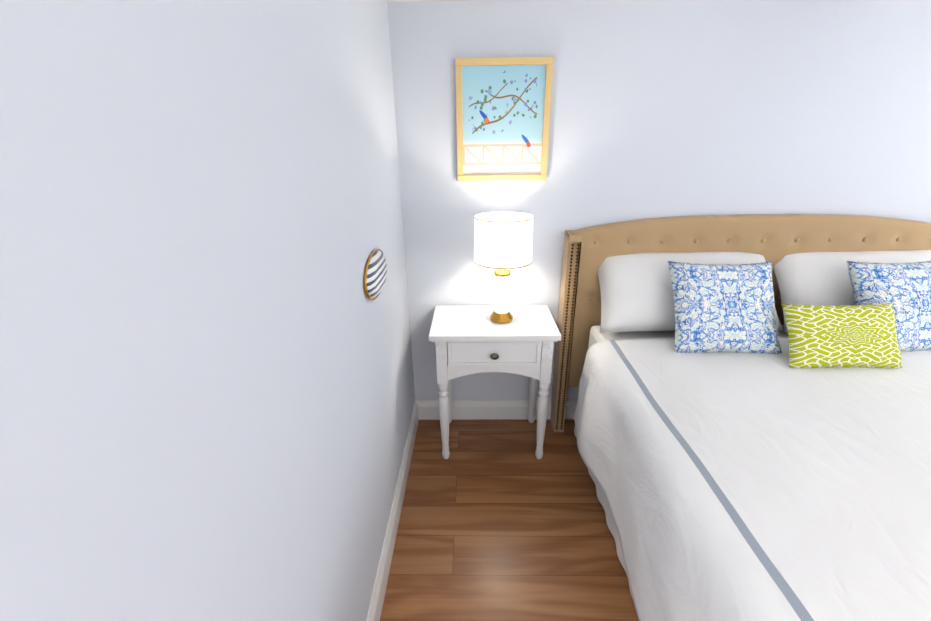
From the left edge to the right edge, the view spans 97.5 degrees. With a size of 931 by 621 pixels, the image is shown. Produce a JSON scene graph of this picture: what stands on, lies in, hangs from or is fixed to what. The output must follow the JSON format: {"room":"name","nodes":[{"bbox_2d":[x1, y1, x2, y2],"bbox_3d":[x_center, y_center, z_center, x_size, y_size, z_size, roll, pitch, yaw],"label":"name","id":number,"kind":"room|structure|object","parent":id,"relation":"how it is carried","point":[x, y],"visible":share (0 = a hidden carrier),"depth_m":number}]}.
{"room":"bedroom","nodes":[
{"label":"bedroom","id":0,"kind":"room"},
{"bbox_2d":[0,0,415,620],"bbox_3d":[-0.485,0.423,0.334,0.200,2.440,4.730,0,22,1],"label":"wall","id":1,"kind":"structure","parent":0,"point":[218,372],"depth_m":0.59},
{"bbox_2d":[364,249,386,299],"bbox_3d":[-0.344,-0.146,1.617,0.030,0.182,0.346,0,22,1],"label":"hanging ornament","id":2,"kind":"object","parent":1,"relation":"attached to","point":[375,274],"visible":0.98,"depth_m":1.54},
{"bbox_2d":[366,400,421,620],"bbox_3d":[-0.360,1.487,0.765,0.018,0.142,4.330,0,22,1],"label":"baseboard","id":3,"kind":"structure","parent":1,"relation":"attached to","point":[377,599],"depth_m":1.90},
{"bbox_2d":[387,0,403,1],"bbox_3d":[-0.363,-0.668,-0.112,0.074,0.085,4.330,0,22,1],"label":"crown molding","id":4,"kind":"structure","parent":1,"relation":"attached to","point":[387,0],"depth_m":1.90},
{"bbox_2d":[380,419,638,620],"bbox_3d":[1.674,1.610,0.781,4.485,0.150,4.730,0,22,1],"label":"floor","id":5,"kind":"structure","parent":0,"point":[499,520],"depth_m":1.95},
{"bbox_2d":[429,305,560,459],"bbox_3d":[0.158,0.434,2.419,0.672,0.832,0.436,0,22,1],"label":"nightstand","id":6,"kind":"object","parent":5,"relation":"on","point":[470,339],"visible":1,"depth_m":2.17},
{"bbox_2d":[474,212,532,323],"bbox_3d":[0.196,-0.212,2.153,0.302,0.563,0.302,0,22,1],"label":"lamp","id":7,"kind":"object","parent":6,"relation":"on","point":[502,242],"visible":1,"depth_m":2.00},
{"bbox_2d":[550,214,930,620],"bbox_3d":[1.671,0.495,1.524,2.244,1.356,2.162,0,22,1],"label":"bed","id":8,"kind":"object","parent":5,"relation":"on","point":[752,420],"visible":1,"depth_m":1.65},
{"bbox_2d":[392,0,930,399],"bbox_3d":[1.686,-0.444,2.390,4.050,2.440,0.200,0,22,1],"label":"wall","id":9,"kind":"structure","parent":0,"point":[660,108],"depth_m":2.08},
{"bbox_2d":[404,0,451,0],"bbox_3d":[1.672,-1.482,1.820,3.900,0.085,0.074,0,22,1],"label":"crown molding","id":10,"kind":"structure","parent":9,"relation":"attached to","point":[414,0],"depth_m":1.90},
{"bbox_2d":[422,400,576,419],"bbox_3d":[1.703,0.662,2.722,4.020,0.142,0.018,0,22,1],"label":"baseboard","id":11,"kind":"structure","parent":9,"relation":"attached to","point":[475,409],"depth_m":2.74},
{"bbox_2d":[455,57,553,181],"bbox_3d":[0.191,-0.959,2.081,0.474,0.570,0.026,0,22,1],"label":"picture","id":12,"kind":"object","parent":9,"relation":"attached to","point":[503,106],"visible":0.98,"depth_m":2.07},
{"bbox_2d":[551,363,553,378],"bbox_3d":[0.550,0.390,2.636,0.070,0.114,0.008,0,22,1],"label":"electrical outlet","id":13,"kind":"object","parent":9,"relation":"attached to","point":[552,372],"visible":0.33,"depth_m":2.64}
]}

